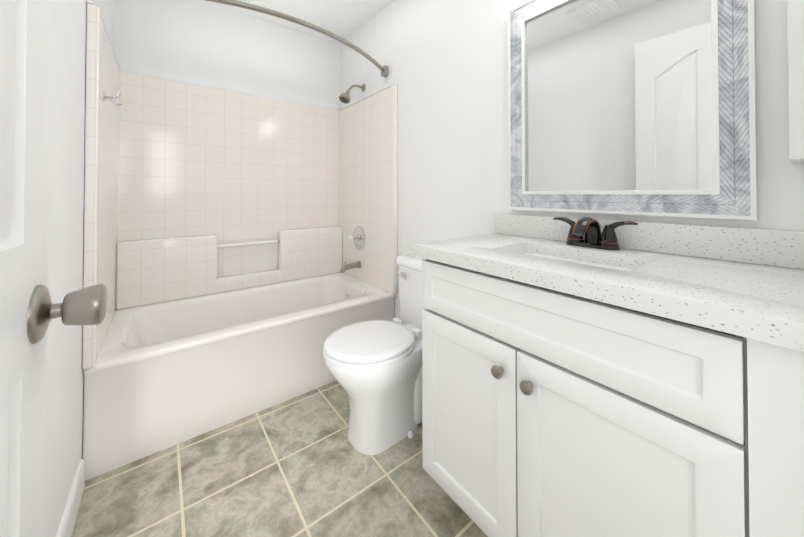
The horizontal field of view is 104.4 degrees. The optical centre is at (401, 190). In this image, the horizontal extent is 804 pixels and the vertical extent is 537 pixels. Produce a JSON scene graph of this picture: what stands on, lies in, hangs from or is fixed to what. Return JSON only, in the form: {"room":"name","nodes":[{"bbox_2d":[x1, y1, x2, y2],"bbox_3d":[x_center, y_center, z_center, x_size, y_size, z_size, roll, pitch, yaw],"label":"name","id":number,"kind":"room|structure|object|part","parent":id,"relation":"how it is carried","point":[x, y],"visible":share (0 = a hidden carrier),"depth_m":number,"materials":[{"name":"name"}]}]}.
{"room":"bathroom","nodes":[
{"label":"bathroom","id":0,"kind":"room"},
{"bbox_2d":[44,0,113,536],"bbox_3d":[-0.937,-0.105,0.769,0.100,2.320,2.670,1,-1,-38],"label":"wall","id":1,"kind":"structure","parent":0,"point":[64,411],"depth_m":0.92,"materials":[{"name":"white paint"}]},
{"bbox_2d":[56,459,84,536],"bbox_3d":[-0.639,1.000,0.461,0.013,0.102,1.640,1,-1,-38],"label":"baseboard","id":2,"kind":"structure","parent":1,"relation":"attached to","point":[67,522],"depth_m":0.98,"materials":[{"name":"white wood"}]},
{"bbox_2d":[205,0,387,76],"bbox_3d":[-0.607,-0.808,1.595,1.421,0.066,0.246,1,-1,-38],"label":"shower curtain rod","id":3,"kind":"object","parent":1,"relation":"attached to","point":[264,10],"visible":1,"depth_m":1.54,"materials":[{"name":"silver metal"}]},
{"bbox_2d":[114,0,339,110],"bbox_3d":[-1.119,-0.087,2.251,1.423,2.320,0.100,1,-1,-38],"label":"wall","id":4,"kind":"structure","parent":0,"point":[202,36],"depth_m":2.13,"materials":[{"name":"white paint"}]},
{"bbox_2d":[71,381,487,536],"bbox_3d":[0.002,1.085,0.784,1.623,0.060,3.770,1,-1,-38],"label":"floor","id":5,"kind":"structure","parent":0,"point":[300,466],"depth_m":1.11,"materials":[{"name":"tile"}]},
{"bbox_2d":[82,0,397,480],"bbox_3d":[-0.837,0.131,1.883,1.421,1.875,0.821,1,-1,-38],"label":"shower","id":6,"kind":"object","parent":5,"relation":"on","point":[240,252],"visible":0.96,"depth_m":1.89,"materials":[{"name":"white plastic"}]},
{"bbox_3d":[-1.143,-0.018,1.147,0.035,1.334,0.026,1,-1,-38],"label":"surround trim","id":7,"kind":"part","parent":6,"relation":"part of","materials":[{"name":"plastic"}]},
{"bbox_2d":[116,226,342,309],"bbox_3d":[-1.041,0.476,2.142,1.363,0.370,0.078,1,-1,-38],"label":"shelf","id":8,"kind":"object","parent":6,"relation":"attached to","point":[151,270],"depth_m":2.01,"materials":[{"name":"tile"}]},
{"bbox_2d":[82,272,395,480],"bbox_3d":[-0.831,0.863,1.866,1.421,0.410,0.762,1,-1,-38],"label":"tub","id":9,"kind":"object","parent":6,"relation":"in","point":[166,373],"depth_m":1.47,"materials":[{"name":"white ceramic"}]},
{"bbox_2d":[340,261,360,272],"bbox_3d":[-0.378,0.555,2.272,0.154,0.073,0.054,1,-1,-38],"label":"tub faucet","id":10,"kind":"object","parent":6,"relation":"in","point":[357,264],"depth_m":2.27,"materials":[{"name":"silver metal"}]},
{"bbox_2d":[348,226,365,249],"bbox_3d":[-0.354,0.353,2.294,0.092,0.176,0.176,1,-1,-38],"label":"handle","id":11,"kind":"object","parent":6,"relation":"in","point":[358,237],"depth_m":2.28,"materials":[{"name":"silver metal"}]},
{"bbox_3d":[-0.046,-0.007,1.994,0.035,1.334,0.026,1,-1,-38],"label":"surround trim","id":12,"kind":"part","parent":6,"relation":"part of","materials":[{"name":"plastic"}]},
{"bbox_2d":[323,254,425,454],"bbox_3d":[-0.033,0.706,1.438,0.672,0.715,0.392,1,-1,-38],"label":"toilet","id":13,"kind":"object","parent":5,"relation":"on","point":[374,367],"visible":0.77,"depth_m":1.29,"materials":[{"name":"white ceramic"}]},
{"bbox_3d":[-0.142,0.667,1.354,0.395,0.018,0.360,1,-1,-38],"label":"seat","id":14,"kind":"part","parent":13,"relation":"part of","materials":[{"name":"white plastic"}]},
{"bbox_3d":[-0.141,0.646,1.355,0.391,0.021,0.352,1,-1,-38],"label":"lid","id":15,"kind":"part","parent":13,"relation":"part of","materials":[{"name":"white plastic"}]},
{"bbox_3d":[0.004,0.440,1.605,0.028,0.028,0.077,1,-1,-38],"label":"lever","id":16,"kind":"part","parent":13,"relation":"part of","materials":[{"name":"silver metal"}]},
{"bbox_3d":[0.153,0.372,1.585,0.204,0.046,0.392,1,-1,-38],"label":"tank lid","id":17,"kind":"part","parent":13,"relation":"part of","materials":[{"name":"white ceramic"}]},
{"bbox_3d":[0.155,0.537,1.585,0.186,0.283,0.370,1,-1,-38],"label":"tank","id":18,"kind":"part","parent":13,"relation":"part of","materials":[{"name":"white ceramic"}]},
{"bbox_2d":[411,253,803,536],"bbox_3d":[0.645,0.640,0.702,0.510,0.830,1.304,1,-1,-38],"label":"bathroom vanity","id":19,"kind":"object","parent":5,"relation":"on","point":[586,377],"depth_m":0.64,"materials":[{"name":"white wood"}]},
{"bbox_3d":[0.187,0.683,0.940,0.019,0.543,0.358,1,-1,-38],"label":"door","id":20,"kind":"part","parent":19,"relation":"part of","materials":[{"name":"white wood"}]},
{"bbox_3d":[0.307,0.320,0.788,0.019,0.160,0.753,1,-1,-38],"label":"drawer","id":21,"kind":"part","parent":19,"relation":"part of","materials":[{"name":"white wood"}]},
{"bbox_2d":[411,233,803,340],"bbox_3d":[0.638,0.205,0.722,0.503,0.040,1.336,1,-1,-38],"label":"countertop","id":22,"kind":"structure","parent":19,"relation":"on","point":[745,294],"depth_m":0.67,"materials":[{"name":"white stone"}]},
{"bbox_2d":[523,249,622,264],"bbox_3d":[0.489,0.293,0.926,0.242,0.156,0.389,1,-1,-38],"label":"sink","id":23,"kind":"object","parent":22,"relation":"in","point":[524,250],"depth_m":1.01,"materials":[{"name":"white ceramic"}]},
{"bbox_2d":[551,217,638,248],"bbox_3d":[0.601,0.137,1.014,0.127,0.101,0.256,1,-1,-38],"label":"faucet","id":24,"kind":"object","parent":22,"relation":"on","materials":[{"name":"black metal"}]},
{"bbox_3d":[0.418,0.680,0.640,0.019,0.543,0.390,1,-1,-38],"label":"door","id":25,"kind":"part","parent":19,"relation":"part of","materials":[{"name":"white wood"}]},
{"bbox_2d":[203,0,392,44],"bbox_3d":[0.002,-1.295,0.813,1.623,0.060,3.770,1,-1,-38],"label":"ceiling","id":26,"kind":"structure","parent":0,"point":[345,19],"depth_m":2.19,"materials":[{"name":"white paint"}]},
{"bbox_2d":[340,0,803,324],"bbox_3d":[0.400,-0.096,1.529,0.100,2.320,3.100,1,-1,-38],"label":"wall","id":27,"kind":"structure","parent":0,"point":[445,62],"depth_m":1.56,"materials":[{"name":"white paint"}]},
{"bbox_2d":[507,0,757,219],"bbox_3d":[0.678,-0.347,1.064,0.030,0.850,0.700,1,-1,-38],"label":"mirror","id":28,"kind":"object","parent":27,"relation":"attached to","point":[637,107],"visible":0.94,"depth_m":0.99,"materials":[{"name":"white mirror"}]},
{"label":"glass","id":29,"kind":"part","parent":28,"relation":"part of","materials":[{"name":"mirror"}]},
{"bbox_2d":[495,213,803,268],"bbox_3d":[0.829,0.142,0.870,0.020,0.087,1.336,1,-1,-38],"label":"backsplash","id":30,"kind":"structure","parent":27,"relation":"attached to","point":[761,246],"depth_m":0.85,"materials":[{"name":"white stone"}]},
{"bbox_2d":[787,0,803,162],"bbox_3d":[1.014,-0.498,0.534,0.147,0.860,0.446,1,-1,-38],"label":"upper cabinet","id":31,"kind":"object","parent":27,"relation":"attached to","point":[795,18],"visible":1,"depth_m":0.67,"materials":[{"name":"white"}]},
{"bbox_3d":[-0.073,-0.117,-0.187,0.100,2.320,0.100,1,-1,-38],"label":"wall","id":32,"kind":"structure","parent":0,"visible":0},
{"bbox_2d":[0,0,51,536],"bbox_3d":[-0.324,0.019,0.173,0.036,2.033,0.710,1,-1,-38],"label":"door","id":33,"kind":"structure","parent":32,"relation":"in","point":[25,49],"depth_m":0.38,"materials":[{"name":"white wood"}]},
{"bbox_2d":[27,284,106,343],"bbox_3d":[-0.469,0.168,0.444,0.068,0.076,0.076,1,-1,-38],"label":"door knob","id":34,"kind":"object","parent":33,"relation":"attached to","point":[86,306],"depth_m":0.43,"materials":[{"name":"silver metal"}]}
]}

